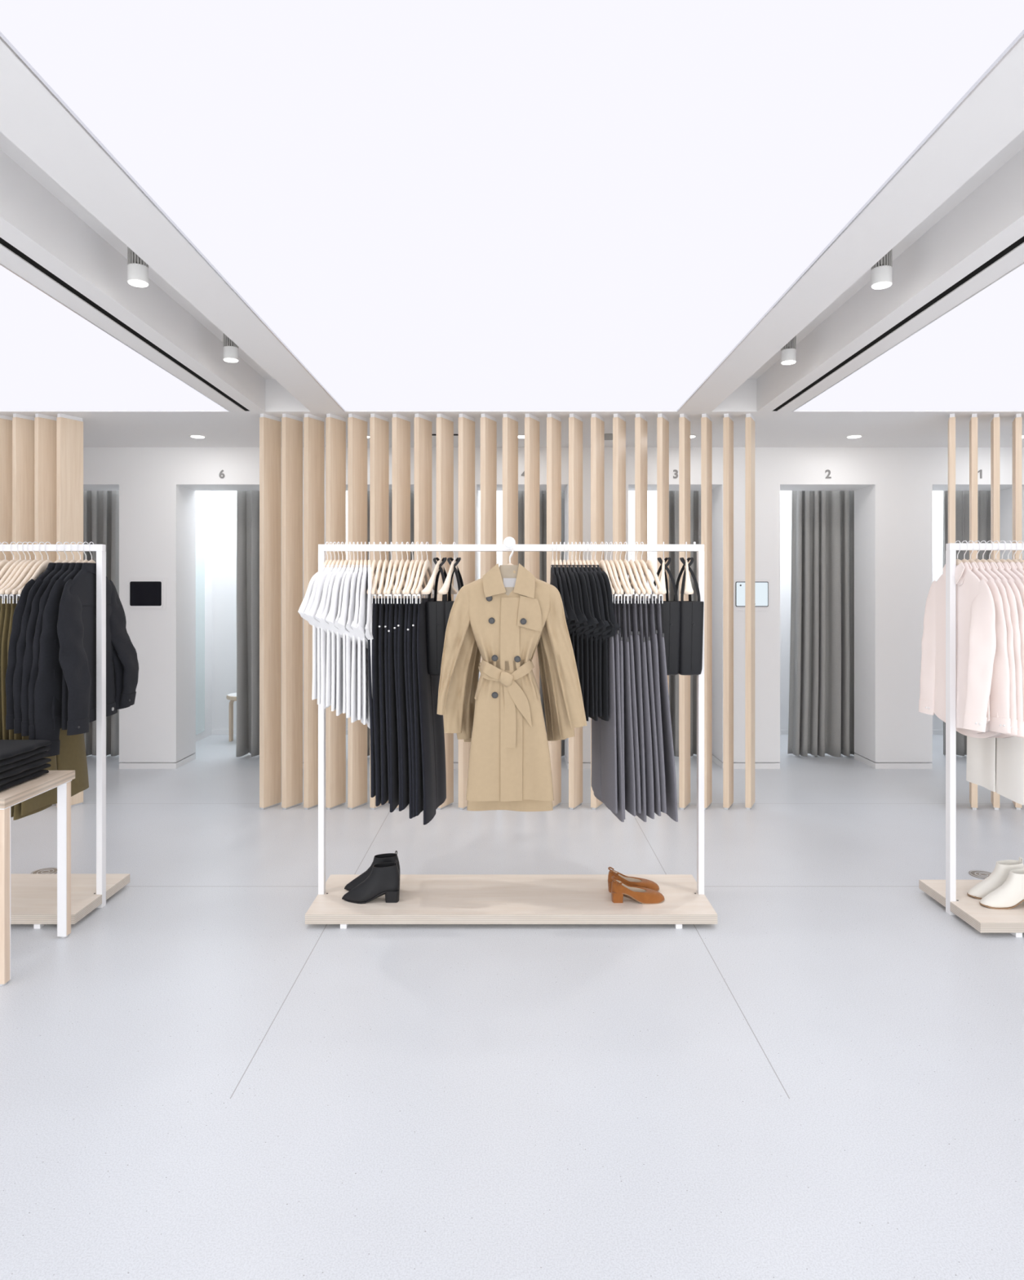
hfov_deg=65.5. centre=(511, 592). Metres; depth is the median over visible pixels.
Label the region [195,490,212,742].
wall partition
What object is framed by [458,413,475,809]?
timber fin
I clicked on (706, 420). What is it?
timber fin
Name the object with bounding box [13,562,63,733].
denim jacket
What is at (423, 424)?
timber fin
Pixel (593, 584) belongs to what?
short sleeved top
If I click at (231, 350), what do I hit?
ceiling spotlight
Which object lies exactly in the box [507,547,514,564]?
clothes hanger
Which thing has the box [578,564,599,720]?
short sleeved top
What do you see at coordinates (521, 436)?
recessed light
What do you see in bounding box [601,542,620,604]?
clothes hanger
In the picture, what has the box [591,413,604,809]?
timber fin
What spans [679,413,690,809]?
timber fin
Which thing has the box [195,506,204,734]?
wall mirror
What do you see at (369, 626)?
short sleeved top
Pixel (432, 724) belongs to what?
trousers
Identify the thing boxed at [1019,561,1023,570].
shirt
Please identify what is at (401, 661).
trousers
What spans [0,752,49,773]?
trousers
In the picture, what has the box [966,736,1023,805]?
skirt
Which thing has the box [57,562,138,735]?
denim jacket
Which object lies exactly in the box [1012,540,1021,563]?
clothes hanger
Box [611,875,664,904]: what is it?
pump
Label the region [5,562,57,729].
denim jacket
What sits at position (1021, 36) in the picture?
trim
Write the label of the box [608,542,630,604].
clothes hanger
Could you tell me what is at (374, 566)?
clothes hanger
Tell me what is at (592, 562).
clothes hanger
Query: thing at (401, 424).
timber fin
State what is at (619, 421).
timber fin
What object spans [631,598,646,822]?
trousers
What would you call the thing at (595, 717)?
short sleeved top
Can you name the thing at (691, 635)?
tote bag
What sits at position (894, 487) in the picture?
wall
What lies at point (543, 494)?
curtain
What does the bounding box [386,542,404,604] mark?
clothes hanger
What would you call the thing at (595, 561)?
clothes hanger
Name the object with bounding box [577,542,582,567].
clothes hanger
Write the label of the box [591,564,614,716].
short sleeved top
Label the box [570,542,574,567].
clothes hanger
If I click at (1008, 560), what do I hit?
clothes hanger
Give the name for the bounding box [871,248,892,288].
ceiling spotlight
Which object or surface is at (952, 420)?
timber fin
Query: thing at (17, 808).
trousers
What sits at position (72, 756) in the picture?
trousers
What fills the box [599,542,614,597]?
clothes hanger
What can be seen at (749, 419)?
timber fin
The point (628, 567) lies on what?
clothes hanger
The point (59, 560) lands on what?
clothes hanger
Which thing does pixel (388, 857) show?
boot
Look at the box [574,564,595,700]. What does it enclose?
short sleeved top
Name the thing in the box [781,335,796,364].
ceiling spotlight
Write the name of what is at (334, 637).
short sleeved top
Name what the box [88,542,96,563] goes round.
clothes hanger
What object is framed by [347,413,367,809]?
timber fin
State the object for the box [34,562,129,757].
denim jacket
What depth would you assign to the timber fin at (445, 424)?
5.18 m
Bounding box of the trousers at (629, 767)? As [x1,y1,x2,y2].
[621,598,635,816]
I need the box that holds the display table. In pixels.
[0,770,75,986]
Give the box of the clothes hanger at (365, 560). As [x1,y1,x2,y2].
[363,542,367,567]
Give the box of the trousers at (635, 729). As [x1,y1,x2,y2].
[627,598,641,813]
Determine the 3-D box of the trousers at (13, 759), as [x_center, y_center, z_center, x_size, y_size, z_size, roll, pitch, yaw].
[-2.049,0.625,3.024,0.402,0.025,0.350,0,0,0]
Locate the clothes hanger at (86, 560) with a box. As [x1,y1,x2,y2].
[81,542,88,562]
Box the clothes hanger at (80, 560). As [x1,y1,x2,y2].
[75,542,83,562]
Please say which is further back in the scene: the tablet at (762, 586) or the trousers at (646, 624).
the tablet at (762, 586)
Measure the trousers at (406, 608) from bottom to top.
0.918 m
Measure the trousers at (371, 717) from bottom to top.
0.831 m
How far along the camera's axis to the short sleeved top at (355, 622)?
3.35 m
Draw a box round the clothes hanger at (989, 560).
[986,540,995,562]
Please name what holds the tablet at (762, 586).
attached to the wall at (894, 487)
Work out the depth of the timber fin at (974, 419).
5.13 m
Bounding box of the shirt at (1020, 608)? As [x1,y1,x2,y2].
[987,561,1023,737]
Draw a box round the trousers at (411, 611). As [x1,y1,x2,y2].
[407,598,423,817]
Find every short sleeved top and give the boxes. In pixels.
[297,564,327,699]
[303,564,330,704]
[307,564,335,709]
[315,564,338,706]
[321,564,342,711]
[325,564,347,715]
[334,564,351,713]
[337,564,355,718]
[346,564,359,722]
[351,564,363,719]
[356,564,368,724]
[364,564,373,728]
[550,564,558,589]
[555,564,568,620]
[559,564,575,625]
[562,564,578,630]
[566,564,586,653]
[569,564,587,678]
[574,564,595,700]
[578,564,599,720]
[582,564,604,716]
[586,564,609,720]
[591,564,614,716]
[595,564,620,720]
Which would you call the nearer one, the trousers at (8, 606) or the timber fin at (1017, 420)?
the trousers at (8, 606)
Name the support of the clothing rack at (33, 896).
on the floor
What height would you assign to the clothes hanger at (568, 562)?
0.234 m
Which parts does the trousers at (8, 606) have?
leg, seat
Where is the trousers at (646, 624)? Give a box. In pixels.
[643,598,661,816]
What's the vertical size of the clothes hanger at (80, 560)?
0.234 m
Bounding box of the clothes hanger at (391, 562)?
[383,542,396,604]
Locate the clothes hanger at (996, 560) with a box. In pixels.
[993,540,1001,562]
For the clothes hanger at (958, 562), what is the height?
0.234 m
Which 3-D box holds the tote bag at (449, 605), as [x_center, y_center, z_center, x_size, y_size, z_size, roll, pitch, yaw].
[-0.253,0.102,3.548,0.096,0.518,0.250,0,0,3]
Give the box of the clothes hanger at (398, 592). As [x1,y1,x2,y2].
[395,542,414,604]
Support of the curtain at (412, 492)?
hanging from the wall at (894, 487)
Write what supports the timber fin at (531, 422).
on the floor
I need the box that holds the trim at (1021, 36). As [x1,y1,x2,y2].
[0,29,1023,412]
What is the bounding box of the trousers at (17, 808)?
[13,599,78,820]
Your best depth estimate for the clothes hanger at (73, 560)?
3.54 m
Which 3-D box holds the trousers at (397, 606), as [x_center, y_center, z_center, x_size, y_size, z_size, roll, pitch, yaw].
[-0.470,0.470,3.548,0.055,0.888,0.452,0,0,2]
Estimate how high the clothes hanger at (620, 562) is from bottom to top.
0.274 m
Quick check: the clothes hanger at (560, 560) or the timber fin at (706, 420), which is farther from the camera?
the timber fin at (706, 420)
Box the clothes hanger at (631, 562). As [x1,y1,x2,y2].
[619,542,646,604]
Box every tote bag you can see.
[426,557,453,675]
[442,557,463,630]
[653,557,680,675]
[673,557,704,675]
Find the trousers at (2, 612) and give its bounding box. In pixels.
[0,598,5,739]
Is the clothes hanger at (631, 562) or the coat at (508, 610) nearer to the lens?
the coat at (508, 610)
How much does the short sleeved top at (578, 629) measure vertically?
0.663 m
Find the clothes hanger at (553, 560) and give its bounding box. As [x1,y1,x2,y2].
[551,542,554,564]
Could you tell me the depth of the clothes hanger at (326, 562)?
3.53 m
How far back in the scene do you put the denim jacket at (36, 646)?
3.26 m
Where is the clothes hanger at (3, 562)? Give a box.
[0,542,8,571]
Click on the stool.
(232, 697)
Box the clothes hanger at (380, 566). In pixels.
[371,542,387,604]
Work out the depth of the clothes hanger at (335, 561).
3.53 m
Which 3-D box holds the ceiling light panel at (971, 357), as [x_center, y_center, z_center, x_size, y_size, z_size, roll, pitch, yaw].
[2.858,-1.172,1.341,2.127,0.022,7.462,0,0,0]
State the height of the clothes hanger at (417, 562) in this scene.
0.274 m
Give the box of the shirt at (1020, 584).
[994,561,1023,737]
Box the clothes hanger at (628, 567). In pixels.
[613,542,640,604]
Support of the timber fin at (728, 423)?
on the floor
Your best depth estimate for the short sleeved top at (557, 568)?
3.34 m
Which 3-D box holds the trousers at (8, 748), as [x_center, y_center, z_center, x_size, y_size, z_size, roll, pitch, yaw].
[-2.043,0.601,3.020,0.406,0.027,0.350,0,0,0]
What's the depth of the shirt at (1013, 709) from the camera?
3.22 m
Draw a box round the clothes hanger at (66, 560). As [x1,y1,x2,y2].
[62,542,70,562]
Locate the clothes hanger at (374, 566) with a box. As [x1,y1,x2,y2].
[367,542,380,598]
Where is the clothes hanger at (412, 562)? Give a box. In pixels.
[402,542,422,604]
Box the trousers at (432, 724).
[417,598,446,824]
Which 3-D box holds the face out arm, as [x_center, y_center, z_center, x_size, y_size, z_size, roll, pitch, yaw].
[-0.007,-0.198,3.353,0.049,0.049,0.359,0,0,0]
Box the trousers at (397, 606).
[394,598,402,811]
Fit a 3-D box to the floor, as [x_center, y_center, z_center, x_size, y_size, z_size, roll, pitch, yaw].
[0.000,1.448,2.775,9.200,0.104,10.350,0,0,0]
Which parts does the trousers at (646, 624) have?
seat, leg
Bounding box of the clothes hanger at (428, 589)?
[421,542,457,594]
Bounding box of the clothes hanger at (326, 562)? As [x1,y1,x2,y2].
[323,542,328,567]
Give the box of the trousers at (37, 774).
[0,769,48,791]
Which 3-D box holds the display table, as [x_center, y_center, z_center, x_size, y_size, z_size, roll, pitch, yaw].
[-2.294,1.065,3.036,1.012,0.671,0.456,0,0,0]
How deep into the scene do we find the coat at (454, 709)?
3.27 m
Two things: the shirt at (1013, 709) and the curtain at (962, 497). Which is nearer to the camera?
the shirt at (1013, 709)
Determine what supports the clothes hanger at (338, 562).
hanging from the clothing rack at (424, 899)
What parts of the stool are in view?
seat, seat, leg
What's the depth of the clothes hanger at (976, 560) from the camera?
3.45 m
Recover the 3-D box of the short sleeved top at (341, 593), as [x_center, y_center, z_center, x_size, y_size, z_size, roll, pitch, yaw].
[-0.717,0.193,3.550,0.059,0.630,0.562,0,0,-3]
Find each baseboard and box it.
[119,753,933,768]
[212,729,943,734]
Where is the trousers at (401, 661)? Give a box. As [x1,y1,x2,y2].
[397,598,409,809]
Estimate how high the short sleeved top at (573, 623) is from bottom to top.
0.663 m
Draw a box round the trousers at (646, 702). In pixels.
[638,598,654,818]
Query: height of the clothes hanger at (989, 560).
0.234 m
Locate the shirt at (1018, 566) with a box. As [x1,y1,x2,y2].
[1013,561,1023,575]
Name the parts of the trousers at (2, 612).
leg, seat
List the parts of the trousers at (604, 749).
leg, leg, seat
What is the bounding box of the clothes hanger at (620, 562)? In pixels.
[612,542,633,604]
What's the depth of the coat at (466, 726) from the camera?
3.35 m
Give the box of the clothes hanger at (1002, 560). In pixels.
[1000,540,1008,562]
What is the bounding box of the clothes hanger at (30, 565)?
[4,542,44,604]
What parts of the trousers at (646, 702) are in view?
seat, leg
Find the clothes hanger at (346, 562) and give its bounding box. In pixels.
[339,542,348,591]
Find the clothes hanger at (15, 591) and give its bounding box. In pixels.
[12,542,44,604]
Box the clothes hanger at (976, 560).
[974,540,983,563]
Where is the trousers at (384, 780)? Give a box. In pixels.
[378,598,388,804]
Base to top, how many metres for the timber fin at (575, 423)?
2.553 m
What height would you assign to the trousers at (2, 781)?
0.024 m
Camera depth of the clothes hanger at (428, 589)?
3.46 m
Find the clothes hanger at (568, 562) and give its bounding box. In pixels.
[566,542,570,567]
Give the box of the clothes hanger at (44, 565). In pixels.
[17,542,53,594]
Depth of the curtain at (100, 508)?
6.77 m
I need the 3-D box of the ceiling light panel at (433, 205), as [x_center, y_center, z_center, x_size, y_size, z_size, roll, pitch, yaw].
[0.000,-1.172,1.341,2.114,0.022,7.462,0,0,0]
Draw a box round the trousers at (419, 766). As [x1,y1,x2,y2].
[412,598,423,816]
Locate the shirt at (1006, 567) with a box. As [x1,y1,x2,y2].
[1000,561,1023,585]
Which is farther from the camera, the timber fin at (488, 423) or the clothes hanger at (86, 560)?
the timber fin at (488, 423)
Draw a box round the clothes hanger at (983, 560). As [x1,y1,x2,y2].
[980,540,988,562]
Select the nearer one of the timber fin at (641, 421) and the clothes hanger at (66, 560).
the clothes hanger at (66, 560)
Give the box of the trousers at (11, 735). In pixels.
[7,598,17,817]
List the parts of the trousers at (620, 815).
leg, seat, leg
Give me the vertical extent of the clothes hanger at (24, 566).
0.274 m
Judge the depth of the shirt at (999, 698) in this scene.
3.23 m
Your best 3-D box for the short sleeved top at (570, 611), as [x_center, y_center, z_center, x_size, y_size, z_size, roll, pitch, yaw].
[0.224,0.200,3.547,0.093,0.643,0.555,0,0,0]
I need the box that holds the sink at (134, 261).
[127,246,148,268]
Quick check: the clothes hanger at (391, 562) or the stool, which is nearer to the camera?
the clothes hanger at (391, 562)
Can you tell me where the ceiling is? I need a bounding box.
[0,37,1023,447]
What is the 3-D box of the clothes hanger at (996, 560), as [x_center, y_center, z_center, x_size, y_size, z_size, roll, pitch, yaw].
[2.113,-0.109,3.468,0.014,0.234,0.344,0,0,-1]
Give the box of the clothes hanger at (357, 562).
[355,542,359,591]
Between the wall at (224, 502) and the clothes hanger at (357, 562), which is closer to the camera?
the clothes hanger at (357, 562)
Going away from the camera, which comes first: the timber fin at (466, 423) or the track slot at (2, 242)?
the track slot at (2, 242)
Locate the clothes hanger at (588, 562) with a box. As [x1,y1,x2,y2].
[586,542,591,567]
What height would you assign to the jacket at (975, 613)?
0.717 m
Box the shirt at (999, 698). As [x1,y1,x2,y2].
[955,561,1011,733]
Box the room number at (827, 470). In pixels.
[825,469,831,478]
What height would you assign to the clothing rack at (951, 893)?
1.614 m
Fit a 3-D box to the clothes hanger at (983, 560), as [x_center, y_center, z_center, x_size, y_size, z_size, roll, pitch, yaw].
[2.058,-0.109,3.468,0.014,0.234,0.344,0,0,-1]
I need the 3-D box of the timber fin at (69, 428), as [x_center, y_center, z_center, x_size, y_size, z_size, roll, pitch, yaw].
[-2.883,0.123,5.200,0.036,2.553,0.163,0,0,26]
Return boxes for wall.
[83,447,1023,762]
[212,490,943,729]
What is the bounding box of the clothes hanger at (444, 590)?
[439,542,464,594]
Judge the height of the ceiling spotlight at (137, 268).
0.176 m
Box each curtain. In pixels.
[83,490,119,755]
[235,490,259,756]
[367,490,414,755]
[518,490,564,755]
[669,490,701,756]
[787,490,856,757]
[942,490,991,755]
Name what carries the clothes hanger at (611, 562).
hanging from the clothing rack at (424, 899)
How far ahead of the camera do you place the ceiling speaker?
5.86 m
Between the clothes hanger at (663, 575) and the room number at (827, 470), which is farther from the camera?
the room number at (827, 470)
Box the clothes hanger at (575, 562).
[573,542,578,567]
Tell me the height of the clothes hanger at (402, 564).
0.274 m
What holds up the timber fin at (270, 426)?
on the floor
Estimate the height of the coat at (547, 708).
1.010 m
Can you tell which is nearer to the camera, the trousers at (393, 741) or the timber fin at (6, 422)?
the trousers at (393, 741)
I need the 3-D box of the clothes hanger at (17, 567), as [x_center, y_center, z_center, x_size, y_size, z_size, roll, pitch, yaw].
[-2.167,-0.089,3.549,0.017,0.274,0.400,0,0,1]
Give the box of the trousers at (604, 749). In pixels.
[591,635,617,813]
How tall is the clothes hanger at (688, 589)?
0.235 m
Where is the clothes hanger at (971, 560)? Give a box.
[968,540,977,563]
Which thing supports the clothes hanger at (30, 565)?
hanging from the clothing rack at (33, 896)
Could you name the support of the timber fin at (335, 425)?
on the floor
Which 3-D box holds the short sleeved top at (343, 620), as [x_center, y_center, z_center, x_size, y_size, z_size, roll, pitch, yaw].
[-0.702,0.203,3.552,0.058,0.650,0.555,0,0,-3]
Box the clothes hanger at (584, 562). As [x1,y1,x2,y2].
[582,542,586,567]
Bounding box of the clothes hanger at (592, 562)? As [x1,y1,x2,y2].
[589,542,595,567]
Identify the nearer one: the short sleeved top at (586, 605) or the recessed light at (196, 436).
the short sleeved top at (586, 605)
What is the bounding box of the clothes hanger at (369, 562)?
[367,542,371,567]
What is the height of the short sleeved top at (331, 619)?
0.641 m
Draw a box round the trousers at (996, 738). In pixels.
[995,737,996,791]
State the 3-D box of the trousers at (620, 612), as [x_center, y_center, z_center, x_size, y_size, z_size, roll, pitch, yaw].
[0.447,0.484,3.549,0.036,0.917,0.485,0,0,-6]
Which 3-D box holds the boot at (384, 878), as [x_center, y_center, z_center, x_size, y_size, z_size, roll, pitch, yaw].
[-0.610,1.252,3.462,0.252,0.177,0.080,0,0,0]
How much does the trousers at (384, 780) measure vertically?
0.862 m
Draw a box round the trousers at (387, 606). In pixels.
[384,598,391,804]
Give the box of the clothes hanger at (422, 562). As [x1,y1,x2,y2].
[410,542,432,604]
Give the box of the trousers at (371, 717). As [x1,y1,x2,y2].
[368,639,375,797]
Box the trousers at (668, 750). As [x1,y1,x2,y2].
[655,598,678,822]
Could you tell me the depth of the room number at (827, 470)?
6.30 m
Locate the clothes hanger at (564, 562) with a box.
[562,542,566,567]
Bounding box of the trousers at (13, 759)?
[0,746,50,766]
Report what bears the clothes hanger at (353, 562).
hanging from the clothing rack at (424, 899)
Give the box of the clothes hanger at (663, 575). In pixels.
[657,542,669,594]
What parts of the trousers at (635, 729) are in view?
seat, leg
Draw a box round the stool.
[226,693,236,741]
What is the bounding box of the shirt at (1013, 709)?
[955,561,1017,737]
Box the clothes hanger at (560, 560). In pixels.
[558,542,562,567]
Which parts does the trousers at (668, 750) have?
seat, leg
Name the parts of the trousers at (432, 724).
seat, leg, leg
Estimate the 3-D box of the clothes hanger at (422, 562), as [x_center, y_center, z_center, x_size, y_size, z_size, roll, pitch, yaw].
[-0.397,-0.089,3.549,0.018,0.274,0.400,0,0,5]
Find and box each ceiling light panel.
[0,0,1023,410]
[0,264,226,410]
[795,263,1023,410]
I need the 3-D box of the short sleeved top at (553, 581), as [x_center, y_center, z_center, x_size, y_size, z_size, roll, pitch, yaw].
[0.188,0.200,3.544,0.091,0.643,0.559,0,0,2]
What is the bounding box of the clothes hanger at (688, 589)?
[680,542,693,594]
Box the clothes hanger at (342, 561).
[339,542,344,567]
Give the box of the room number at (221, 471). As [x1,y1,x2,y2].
[219,470,225,478]
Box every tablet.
[128,577,166,609]
[733,578,770,610]
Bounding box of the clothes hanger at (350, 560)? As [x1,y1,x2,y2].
[347,542,351,567]
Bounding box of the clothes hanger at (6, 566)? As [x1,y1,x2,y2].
[0,542,17,579]
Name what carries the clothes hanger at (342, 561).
hanging from the clothing rack at (424, 899)
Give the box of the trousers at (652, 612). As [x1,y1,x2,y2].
[648,598,666,813]
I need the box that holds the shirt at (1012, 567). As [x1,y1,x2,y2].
[1007,561,1023,580]
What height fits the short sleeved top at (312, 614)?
0.612 m
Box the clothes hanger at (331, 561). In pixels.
[327,542,333,567]
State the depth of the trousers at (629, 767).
3.36 m
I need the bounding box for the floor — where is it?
[0,734,1023,1279]
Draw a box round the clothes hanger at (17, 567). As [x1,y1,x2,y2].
[0,542,28,604]
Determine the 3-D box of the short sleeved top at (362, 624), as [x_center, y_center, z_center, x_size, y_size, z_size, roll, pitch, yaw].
[-0.650,0.217,3.558,0.060,0.678,0.546,0,0,-8]
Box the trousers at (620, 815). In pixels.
[594,598,624,822]
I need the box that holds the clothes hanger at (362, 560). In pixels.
[360,542,363,567]
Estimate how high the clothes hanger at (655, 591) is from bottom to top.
0.274 m
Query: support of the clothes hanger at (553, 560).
hanging from the clothing rack at (424, 899)
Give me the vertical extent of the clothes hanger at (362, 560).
0.234 m
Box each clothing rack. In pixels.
[0,544,130,928]
[305,544,717,928]
[919,542,1023,937]
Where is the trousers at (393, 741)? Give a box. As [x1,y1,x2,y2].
[387,598,399,812]
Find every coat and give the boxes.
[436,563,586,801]
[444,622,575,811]
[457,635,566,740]
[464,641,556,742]
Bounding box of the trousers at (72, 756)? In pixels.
[21,728,88,815]
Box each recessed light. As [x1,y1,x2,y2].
[188,434,206,438]
[518,434,524,438]
[845,434,863,438]
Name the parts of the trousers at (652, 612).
seat, leg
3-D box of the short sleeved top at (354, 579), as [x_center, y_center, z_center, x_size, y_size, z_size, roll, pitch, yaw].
[-0.683,0.213,3.554,0.059,0.669,0.554,0,0,-6]
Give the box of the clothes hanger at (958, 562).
[955,540,964,564]
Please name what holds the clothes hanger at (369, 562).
hanging from the clothing rack at (424, 899)
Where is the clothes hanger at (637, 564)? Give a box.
[623,542,651,604]
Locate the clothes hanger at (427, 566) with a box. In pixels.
[415,542,438,604]
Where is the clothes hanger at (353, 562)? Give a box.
[349,542,355,593]
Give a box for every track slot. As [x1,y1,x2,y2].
[0,237,248,410]
[773,235,1023,410]
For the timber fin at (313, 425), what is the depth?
5.14 m
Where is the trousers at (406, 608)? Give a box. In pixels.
[404,598,413,818]
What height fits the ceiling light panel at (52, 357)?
0.022 m
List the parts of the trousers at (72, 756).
leg, leg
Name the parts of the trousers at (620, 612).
seat, leg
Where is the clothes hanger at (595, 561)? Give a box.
[593,542,599,567]
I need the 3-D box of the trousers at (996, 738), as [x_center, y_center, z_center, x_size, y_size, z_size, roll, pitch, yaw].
[2.175,0.456,3.468,0.034,0.860,0.444,0,0,-2]
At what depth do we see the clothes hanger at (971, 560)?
3.45 m
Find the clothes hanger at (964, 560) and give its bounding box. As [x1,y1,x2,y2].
[961,540,970,563]
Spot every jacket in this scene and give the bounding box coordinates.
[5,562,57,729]
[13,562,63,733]
[21,562,71,736]
[28,562,76,739]
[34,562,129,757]
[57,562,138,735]
[919,561,996,732]
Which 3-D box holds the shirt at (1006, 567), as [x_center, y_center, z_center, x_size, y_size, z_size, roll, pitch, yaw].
[2.111,0.235,3.469,0.051,0.732,0.546,0,0,-3]
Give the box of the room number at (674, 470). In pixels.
[673,469,678,478]
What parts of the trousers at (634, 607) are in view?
seat, leg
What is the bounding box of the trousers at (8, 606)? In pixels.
[1,598,11,739]
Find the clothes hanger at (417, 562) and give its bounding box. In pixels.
[405,542,426,604]
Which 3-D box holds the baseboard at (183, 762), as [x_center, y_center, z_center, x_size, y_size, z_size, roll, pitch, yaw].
[0.000,1.372,6.505,9.200,0.056,0.390,0,0,0]
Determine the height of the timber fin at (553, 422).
2.553 m
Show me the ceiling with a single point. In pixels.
(958, 202)
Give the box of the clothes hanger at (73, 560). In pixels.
[69,542,76,562]
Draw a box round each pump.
[608,866,659,893]
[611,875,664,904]
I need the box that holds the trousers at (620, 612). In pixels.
[617,598,625,819]
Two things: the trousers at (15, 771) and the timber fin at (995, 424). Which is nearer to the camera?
the trousers at (15, 771)
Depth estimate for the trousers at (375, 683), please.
3.36 m
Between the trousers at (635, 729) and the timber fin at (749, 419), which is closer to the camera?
the trousers at (635, 729)
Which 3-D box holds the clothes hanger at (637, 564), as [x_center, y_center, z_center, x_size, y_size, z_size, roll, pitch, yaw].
[0.559,-0.089,3.549,0.017,0.274,0.400,0,0,-7]
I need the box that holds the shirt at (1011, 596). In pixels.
[981,561,1023,736]
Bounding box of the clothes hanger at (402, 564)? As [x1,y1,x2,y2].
[392,542,410,604]
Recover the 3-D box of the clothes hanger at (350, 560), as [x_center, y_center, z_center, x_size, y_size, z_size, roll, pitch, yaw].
[-0.718,-0.109,3.549,0.014,0.234,0.344,0,0,-3]
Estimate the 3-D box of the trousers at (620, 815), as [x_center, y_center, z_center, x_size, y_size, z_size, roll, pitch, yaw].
[0.430,0.490,3.550,0.035,0.929,0.485,0,0,-9]
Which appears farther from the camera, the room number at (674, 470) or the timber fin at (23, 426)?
the room number at (674, 470)
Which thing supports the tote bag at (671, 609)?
hanging from the clothes hanger at (663, 575)
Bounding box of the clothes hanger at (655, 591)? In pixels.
[631,542,658,604]
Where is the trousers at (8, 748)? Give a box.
[0,739,51,759]
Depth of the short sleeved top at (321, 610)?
3.35 m
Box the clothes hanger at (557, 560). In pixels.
[555,542,558,567]
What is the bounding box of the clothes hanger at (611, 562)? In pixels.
[608,542,623,604]
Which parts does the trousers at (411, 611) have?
seat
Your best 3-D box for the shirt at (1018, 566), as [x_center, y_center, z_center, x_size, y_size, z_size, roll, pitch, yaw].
[2.166,0.248,3.469,0.053,0.756,0.540,0,0,-4]
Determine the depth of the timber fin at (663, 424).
5.13 m
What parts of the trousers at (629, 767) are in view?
seat, leg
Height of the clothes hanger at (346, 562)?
0.234 m
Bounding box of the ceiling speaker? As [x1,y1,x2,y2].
[604,433,613,439]
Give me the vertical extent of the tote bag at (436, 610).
0.518 m
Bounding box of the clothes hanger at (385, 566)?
[377,542,393,604]
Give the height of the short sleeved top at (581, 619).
0.643 m
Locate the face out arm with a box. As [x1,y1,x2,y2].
[503,537,515,549]
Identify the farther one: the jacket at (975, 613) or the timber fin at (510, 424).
the timber fin at (510, 424)
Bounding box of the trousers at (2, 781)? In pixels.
[0,763,51,786]
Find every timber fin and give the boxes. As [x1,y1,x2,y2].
[0,414,12,594]
[12,413,35,594]
[35,413,57,806]
[57,413,83,806]
[259,413,281,809]
[281,413,302,809]
[303,413,324,809]
[325,413,346,809]
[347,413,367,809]
[369,413,389,809]
[391,413,410,809]
[414,413,431,598]
[436,413,453,809]
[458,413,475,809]
[480,413,497,662]
[502,413,518,564]
[524,413,539,689]
[546,413,561,808]
[568,413,582,809]
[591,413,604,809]
[613,413,626,598]
[635,413,647,598]
[657,413,669,693]
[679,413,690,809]
[701,413,712,809]
[723,413,733,809]
[745,413,755,809]
[947,413,955,543]
[969,413,977,809]
[991,413,999,809]
[1012,413,1022,809]
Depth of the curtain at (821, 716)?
6.77 m
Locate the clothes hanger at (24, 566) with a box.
[0,542,32,604]
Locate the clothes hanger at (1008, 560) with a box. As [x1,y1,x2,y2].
[1005,540,1015,563]
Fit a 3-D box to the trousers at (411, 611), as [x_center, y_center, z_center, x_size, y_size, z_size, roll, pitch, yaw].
[-0.399,0.482,3.547,0.061,0.913,0.452,0,0,5]
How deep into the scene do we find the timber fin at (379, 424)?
5.16 m
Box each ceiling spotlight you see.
[127,246,148,287]
[223,333,239,362]
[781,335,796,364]
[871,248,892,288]
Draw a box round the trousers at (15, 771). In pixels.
[0,757,51,779]
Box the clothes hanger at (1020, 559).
[1017,540,1023,562]
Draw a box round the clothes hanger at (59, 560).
[54,542,62,562]
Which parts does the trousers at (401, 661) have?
seat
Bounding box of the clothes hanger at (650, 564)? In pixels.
[634,542,664,604]
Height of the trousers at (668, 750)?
0.929 m
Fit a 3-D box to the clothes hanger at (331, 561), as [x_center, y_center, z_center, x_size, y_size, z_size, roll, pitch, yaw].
[-0.803,-0.109,3.549,0.014,0.234,0.344,0,0,4]
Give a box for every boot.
[342,859,399,903]
[344,850,399,890]
[967,857,1023,899]
[979,868,1023,909]
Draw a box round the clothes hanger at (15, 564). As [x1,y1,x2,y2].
[0,542,23,586]
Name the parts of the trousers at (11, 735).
leg, seat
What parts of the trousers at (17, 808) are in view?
leg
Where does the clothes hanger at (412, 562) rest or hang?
hanging from the clothing rack at (424, 899)
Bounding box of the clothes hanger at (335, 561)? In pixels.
[331,542,337,567]
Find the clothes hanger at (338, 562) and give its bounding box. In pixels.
[335,542,340,567]
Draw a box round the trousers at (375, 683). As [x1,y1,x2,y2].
[372,598,381,806]
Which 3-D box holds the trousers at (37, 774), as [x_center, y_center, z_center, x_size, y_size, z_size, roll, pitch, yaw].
[-2.053,0.717,3.016,0.401,0.025,0.350,0,0,0]
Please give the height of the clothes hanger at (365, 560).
0.234 m
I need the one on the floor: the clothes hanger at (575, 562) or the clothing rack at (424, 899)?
the clothing rack at (424, 899)
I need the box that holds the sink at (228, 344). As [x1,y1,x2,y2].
[223,333,239,349]

